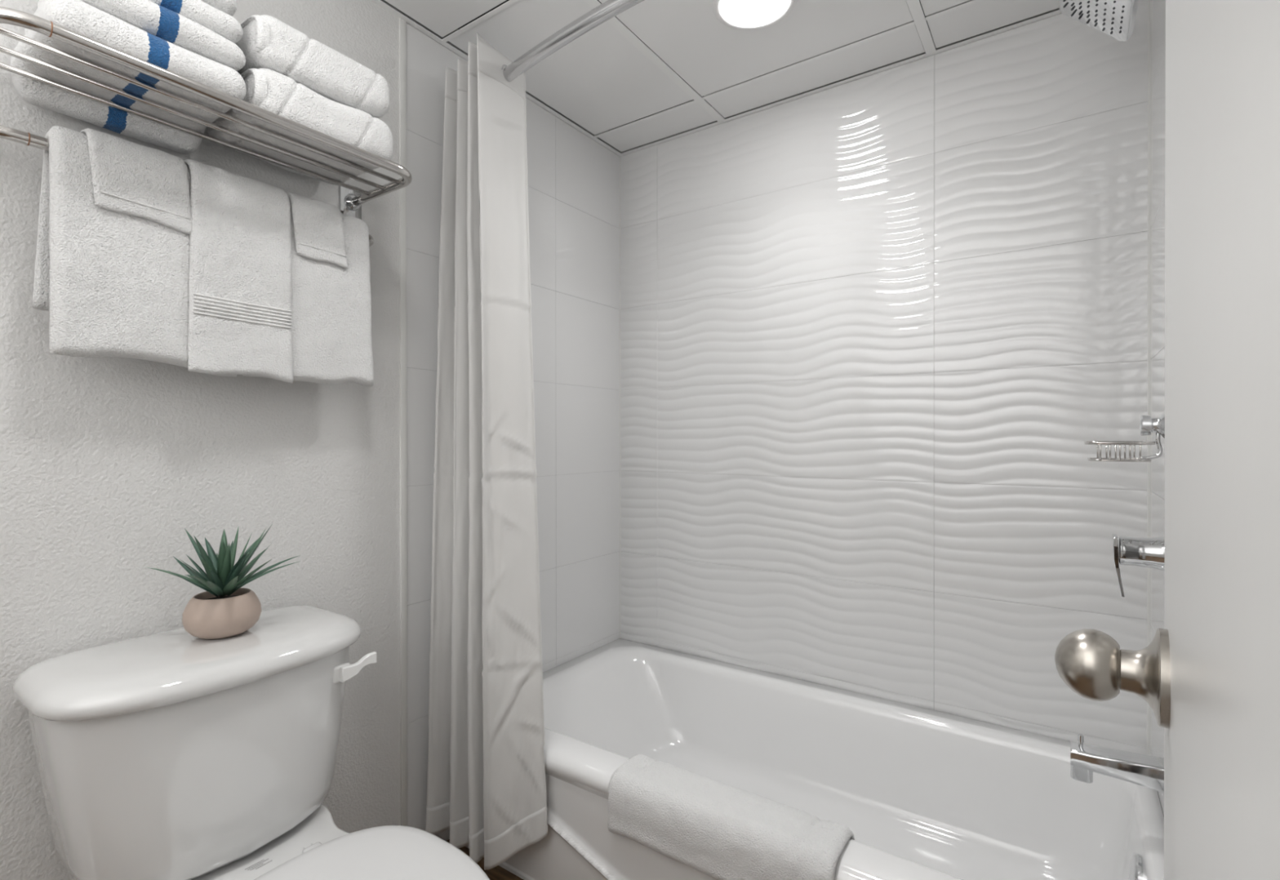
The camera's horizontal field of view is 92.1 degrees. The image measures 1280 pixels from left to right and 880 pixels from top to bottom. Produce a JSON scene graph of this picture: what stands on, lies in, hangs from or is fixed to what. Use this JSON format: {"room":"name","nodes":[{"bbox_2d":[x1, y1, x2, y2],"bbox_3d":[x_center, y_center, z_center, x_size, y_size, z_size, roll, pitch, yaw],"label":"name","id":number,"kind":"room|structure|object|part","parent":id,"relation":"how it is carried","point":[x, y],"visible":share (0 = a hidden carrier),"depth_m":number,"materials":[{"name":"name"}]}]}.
{"room":"bathroom","nodes":[
{"label":"bathroom","id":0,"kind":"room"},
{"bbox_2d":[0,0,619,879],"bbox_3d":[-0.941,-0.027,1.010,0.060,2.190,3.088,0,0,35],"label":"wall","id":1,"kind":"structure","parent":0,"point":[106,463],"depth_m":1.34,"materials":[{"name":"paint"}]},
{"bbox_2d":[0,6,412,246],"bbox_3d":[-0.713,-0.486,1.070,0.245,0.166,0.648,0,0,35],"label":"towel rack","id":2,"kind":"object","parent":1,"relation":"attached to","point":[352,197],"visible":0.74,"depth_m":0.96,"materials":[{"name":"silver metal"}]},
{"bbox_2d":[10,0,245,153],"bbox_3d":[-0.785,-0.551,0.958,0.232,0.089,0.243,0,0,35],"label":"striped towel","id":3,"kind":"object","parent":2,"relation":"on","point":[79,16],"visible":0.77,"depth_m":0.92,"materials":[{"name":"white fabric"}]},
{"bbox_2d":[24,0,245,71],"bbox_3d":[-0.782,-0.618,0.966,0.226,0.048,0.228,0,0,35],"label":"striped towel","id":4,"kind":"object","parent":3,"relation":"on","point":[163,23],"visible":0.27,"depth_m":0.91,"materials":[{"name":"white fabric"}]},
{"bbox_2d":[37,0,243,43],"bbox_3d":[-0.782,-0.663,0.971,0.224,0.048,0.212,0,0,35],"label":"striped towel","id":5,"kind":"object","parent":4,"relation":"on","point":[221,23],"visible":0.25,"depth_m":0.95,"materials":[{"name":"white fabric"}]},
{"bbox_2d":[200,0,237,16],"bbox_3d":[-0.781,-0.705,0.974,0.218,0.042,0.194,0,0,35],"label":"striped towel","id":6,"kind":"object","parent":5,"relation":"on","point":[228,6],"visible":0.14,"depth_m":0.98,"materials":[{"name":"white fabric"}]},
{"bbox_2d":[31,125,237,376],"bbox_3d":[-0.815,-0.293,1.016,0.067,0.359,0.264,0,0,35],"label":"bath towel","id":7,"kind":"object","parent":2,"relation":"hanging from","point":[110,283],"visible":0.66,"depth_m":0.95,"materials":[{"name":"white fabric"}]},
{"bbox_2d":[80,128,191,235],"bbox_3d":[-0.822,-0.414,1.006,0.085,0.137,0.136,0,0,35],"label":"washcloth","id":8,"kind":"object","parent":7,"relation":"on","point":[129,178],"visible":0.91,"depth_m":0.98,"materials":[{"name":"white fabric"}]},
{"bbox_3d":[-0.755,-0.532,1.091,0.008,0.008,0.601,0,0,35],"label":"shelf rod","id":9,"kind":"part","parent":2,"relation":"part of","materials":[{"name":"silver metal"}]},
{"bbox_3d":[-0.712,-0.532,1.061,0.008,0.008,0.601,0,0,35],"label":"shelf rod","id":10,"kind":"part","parent":2,"relation":"part of","materials":[{"name":"silver metal"}]},
{"bbox_3d":[-0.668,-0.532,1.030,0.008,0.008,0.601,0,0,35],"label":"shelf rod","id":11,"kind":"part","parent":2,"relation":"part of","materials":[{"name":"silver metal"}]},
{"bbox_2d":[183,159,293,382],"bbox_3d":[-0.740,-0.297,1.125,0.090,0.376,0.171,0,0,35],"label":"hand towel","id":12,"kind":"object","parent":2,"relation":"hanging from","point":[240,277],"visible":0.96,"depth_m":1.09,"materials":[{"name":"white fabric"}]},
{"bbox_2d":[206,68,393,185],"bbox_3d":[-0.638,-0.583,1.169,0.222,0.090,0.263,0,0,35],"label":"folded towel","id":13,"kind":"object","parent":2,"relation":"on","point":[269,90],"visible":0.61,"depth_m":1.11,"materials":[{"name":"white fabric"}]},
{"bbox_2d":[235,14,389,118],"bbox_3d":[-0.639,-0.672,1.169,0.220,0.092,0.253,0,0,35],"label":"folded towel","id":14,"kind":"object","parent":13,"relation":"on","point":[266,42],"visible":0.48,"depth_m":1.08,"materials":[{"name":"white fabric"}]},
{"bbox_2d":[243,198,373,386],"bbox_3d":[-0.663,-0.293,1.233,0.069,0.360,0.262,0,0,35],"label":"bath towel","id":15,"kind":"object","parent":2,"relation":"hanging from","point":[331,303],"visible":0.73,"depth_m":1.25,"materials":[{"name":"white fabric"}]},
{"bbox_2d":[285,191,347,269],"bbox_3d":[-0.660,-0.416,1.239,0.086,0.133,0.111,0,0,35],"label":"washcloth","id":16,"kind":"object","parent":15,"relation":"on","point":[317,225],"visible":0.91,"depth_m":1.21,"materials":[{"name":"white fabric"}]},
{"bbox_2d":[399,17,407,826],"bbox_3d":[-0.571,0.012,1.488,0.006,2.048,0.017,0,0,35],"label":"trim","id":17,"kind":"structure","parent":1,"relation":"attached to","point":[402,62],"depth_m":1.48,"materials":[{"name":"white"}]},
{"bbox_2d":[502,0,644,82],"bbox_3d":[0.119,-0.881,1.195,1.483,0.068,0.138,0,0,35],"label":"curtain rod","id":18,"kind":"object","parent":1,"relation":"attached to","point":[609,9],"visible":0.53,"depth_m":1.33,"materials":[{"name":"silver metal"}]},
{"bbox_2d":[426,32,547,870],"bbox_3d":[-0.343,0.024,1.486,0.339,1.907,0.184,0,0,35],"label":"shower curtain","id":19,"kind":"object","parent":18,"relation":"hanging from","point":[486,781],"visible":0.99,"depth_m":1.44,"materials":[{"name":"white fabric"}]},
{"bbox_2d":[619,155,621,638],"bbox_3d":[-0.071,-0.152,2.210,0.004,1.725,0.005,0,0,35],"label":"trim","id":20,"kind":"structure","parent":1,"relation":"attached to","point":[620,156],"depth_m":2.21,"materials":[{"name":"white"}]},
{"bbox_2d":[445,839,523,879],"bbox_3d":[-0.315,1.054,0.573,1.569,0.030,3.078,0,0,35],"label":"floor","id":21,"kind":"structure","parent":0,"point":[497,873],"depth_m":1.48,"materials":[{"name":"brown wood"}]},
{"bbox_2d":[12,604,489,879],"bbox_3d":[-0.508,0.686,0.896,0.768,0.704,0.460,0,0,35],"label":"toilet","id":22,"kind":"object","parent":21,"relation":"on","point":[174,754],"visible":0.99,"depth_m":0.92,"materials":[{"name":"white ceramic"}]},
{"bbox_3d":[-0.709,0.355,1.034,0.279,0.043,0.460,0,0,35],"label":"tank lid","id":23,"kind":"part","parent":22,"relation":"part of","materials":[{"name":"white ceramic"}]},
{"bbox_3d":[-0.712,0.515,1.037,0.263,0.279,0.432,0,0,35],"label":"tank","id":24,"kind":"part","parent":22,"relation":"part of","materials":[{"name":"white ceramic"}]},
{"bbox_2d":[144,524,301,639],"bbox_3d":[-0.719,0.239,1.078,0.198,0.187,0.198,0,0,22],"label":"potted succulent","id":25,"kind":"object","parent":22,"relation":"on","point":[226,609],"visible":1,"depth_m":1.04,"materials":[{"name":"green plant"}]},
{"bbox_2d":[182,587,261,639],"bbox_3d":[-0.717,0.298,1.060,0.113,0.069,0.113,0,0,35],"label":"pot","id":26,"kind":"object","parent":25,"relation":"attached to","point":[230,612],"depth_m":1.02,"materials":[{"name":"ceramic"}]},
{"bbox_3d":[-0.539,0.420,1.111,0.012,0.030,0.034,0,0,35],"label":"flush lever","id":27,"kind":"part","parent":22,"relation":"part of","materials":[{"name":"white"}]},
{"bbox_3d":[-0.513,0.415,1.128,0.015,0.036,0.067,0,0,35],"label":"handle","id":28,"kind":"part","parent":22,"relation":"part of","materials":[{"name":"white"}]},
{"bbox_3d":[-0.365,0.634,0.797,0.421,0.023,0.360,0,0,35],"label":"seat lid","id":29,"kind":"part","parent":22,"relation":"part of","materials":[{"name":"white plastic"}]},
{"bbox_2d":[465,638,1164,879],"bbox_3d":[0.319,0.896,1.487,1.468,0.369,0.746,0,0,35],"label":"bathtub","id":30,"kind":"object","parent":21,"relation":"on","point":[922,793],"visible":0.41,"depth_m":1.54,"materials":[{"name":"white ceramic"}]},
{"bbox_2d":[607,754,854,879],"bbox_3d":[0.162,0.756,1.208,0.476,0.123,0.146,0,0,35],"label":"bath mat","id":31,"kind":"object","parent":30,"relation":"on","point":[719,830],"visible":1,"depth_m":1.16,"materials":[{"name":"white fabric"}]},
{"bbox_3d":[0.885,0.774,1.092,0.030,0.074,0.072,0,0,35],"label":"overflow plate","id":32,"kind":"part","parent":30,"relation":"part of","materials":[{"name":"silver metal"}]},
{"bbox_2d":[371,0,1061,156],"bbox_3d":[-0.316,-1.048,0.567,1.569,0.077,3.078,0,0,35],"label":"ceiling","id":33,"kind":"structure","parent":0,"point":[655,70],"depth_m":1.59,"materials":[{"name":"grey"}]},
{"bbox_3d":[-0.512,-1.019,1.204,0.381,0.010,0.595,0,0,35],"label":"panel","id":34,"kind":"part","parent":33,"relation":"part of","materials":[{"name":"white"}]},
{"bbox_3d":[-0.164,-1.021,1.706,0.381,0.010,0.595,0,0,35],"label":"panel","id":35,"kind":"part","parent":33,"relation":"part of","materials":[{"name":"white"}]},
{"bbox_3d":[0.052,-1.022,2.018,0.381,0.010,0.134,0,0,35],"label":"panel","id":36,"kind":"part","parent":33,"relation":"part of","materials":[{"name":"white"}]},
{"bbox_2d":[712,0,796,30],"bbox_3d":[0.265,-1.012,1.429,0.196,0.016,0.196,0,0,35],"label":"recessed light","id":37,"kind":"object","parent":33,"relation":"in","point":[742,15],"visible":1,"depth_m":1.45,"materials":[{"name":"white plastic"}]},
{"bbox_2d":[721,0,787,25],"bbox_3d":[0.265,-1.012,1.429,0.152,0.016,0.152,0,0,35],"label":"diffuser","id":38,"kind":"object","parent":37,"relation":"attached to","point":[734,12],"depth_m":1.45,"materials":[{"name":"white plastic"}]},
{"bbox_3d":[0.254,-1.020,1.417,0.585,0.010,0.596,0,0,35],"label":"panel","id":39,"kind":"part","parent":33,"relation":"part of","materials":[{"name":"white"}]},
{"bbox_3d":[0.469,-1.022,1.728,0.585,0.010,0.134,0,0,35],"label":"panel","id":40,"kind":"part","parent":33,"relation":"part of","materials":[{"name":"white"}]},
{"bbox_3d":[0.686,-1.020,1.117,0.416,0.010,0.596,0,0,35],"label":"panel","id":41,"kind":"part","parent":33,"relation":"part of","materials":[{"name":"white"}]},
{"bbox_3d":[0.902,-1.021,1.429,0.416,0.010,0.134,0,0,35],"label":"panel","id":42,"kind":"part","parent":33,"relation":"part of","materials":[{"name":"white"}]},
{"bbox_2d":[619,0,1148,755],"bbox_3d":[0.549,-0.031,1.818,1.589,2.190,0.062,0,0,35],"label":"wall","id":43,"kind":"structure","parent":0,"point":[876,330],"depth_m":1.66,"materials":[{"name":"white tile"}]},
{"bbox_2d":[1149,0,1165,817],"bbox_3d":[0.316,-0.026,0.139,0.060,2.190,3.088,0,0,35],"label":"wall","id":44,"kind":"structure","parent":0,"point":[1157,7],"depth_m":1.26,"materials":[{"name":"paint"}]},
{"bbox_2d":[1058,0,1137,41],"bbox_3d":[0.853,-0.840,1.108,0.165,0.195,0.146,0,0,35],"label":"shower","id":45,"kind":"object","parent":44,"relation":"attached to","point":[1115,19],"visible":1,"depth_m":1.13,"materials":[{"name":"silver metal"}]},
{"bbox_2d":[1070,733,1164,793],"bbox_3d":[0.862,0.583,1.108,0.146,0.076,0.068,0,0,35],"label":"tub spout","id":46,"kind":"object","parent":44,"relation":"attached to","point":[1143,770],"visible":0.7,"depth_m":1.10,"materials":[{"name":"silver metal"}]},
{"bbox_2d":[1070,765,1093,783],"bbox_3d":[0.816,0.606,1.140,0.034,0.032,0.046,0,0,35],"label":"outlet","id":47,"kind":"object","parent":46,"relation":"attached to","point":[1080,773],"depth_m":1.12,"materials":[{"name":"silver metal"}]},
{"bbox_2d":[1084,410,1164,462],"bbox_3d":[0.864,-0.013,1.092,0.125,0.099,0.123,0,0,35],"label":"basket","id":48,"kind":"object","parent":44,"relation":"attached to","point":[1148,424],"visible":0.83,"depth_m":1.07,"materials":[{"name":"silver metal"}]},
{"bbox_3d":[0.891,-0.026,1.086,0.017,0.037,0.037,0,0,35],"label":"knob","id":49,"kind":"part","parent":48,"relation":"part of","materials":[{"name":"silver metal"}]},
{"bbox_2d":[1111,520,1164,597],"bbox_3d":[0.887,0.200,1.089,0.084,0.160,0.156,0,0,35],"label":"shower mixer","id":50,"kind":"object","parent":44,"relation":"attached to","point":[1126,550],"visible":0.63,"depth_m":1.08,"materials":[{"name":"silver metal"}]},
{"bbox_3d":[0.860,0.226,1.108,0.018,0.108,0.048,0,0,35],"label":"handle","id":51,"kind":"part","parent":50,"relation":"part of","materials":[{"name":"silver metal"}]},
{"bbox_2d":[1146,0,1151,755],"bbox_3d":[1.134,-0.150,1.374,0.005,1.725,0.006,0,0,35],"label":"trim","id":52,"kind":"structure","parent":44,"relation":"attached to","point":[1149,1],"depth_m":1.37,"materials":[{"name":"white"}]},
{"bbox_2d":[1054,0,1279,879],"bbox_3d":[0.219,0.035,0.219,0.163,1.992,0.693,0,0,38],"label":"door","id":53,"kind":"structure","parent":44,"relation":"in","point":[1210,677],"depth_m":0.20,"materials":[{"name":"paint"}]},
{"bbox_3d":[0.348,0.174,0.481,0.042,0.053,0.053,0,0,38],"label":"knob","id":54,"kind":"part","parent":53,"relation":"part of","materials":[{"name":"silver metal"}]}
]}

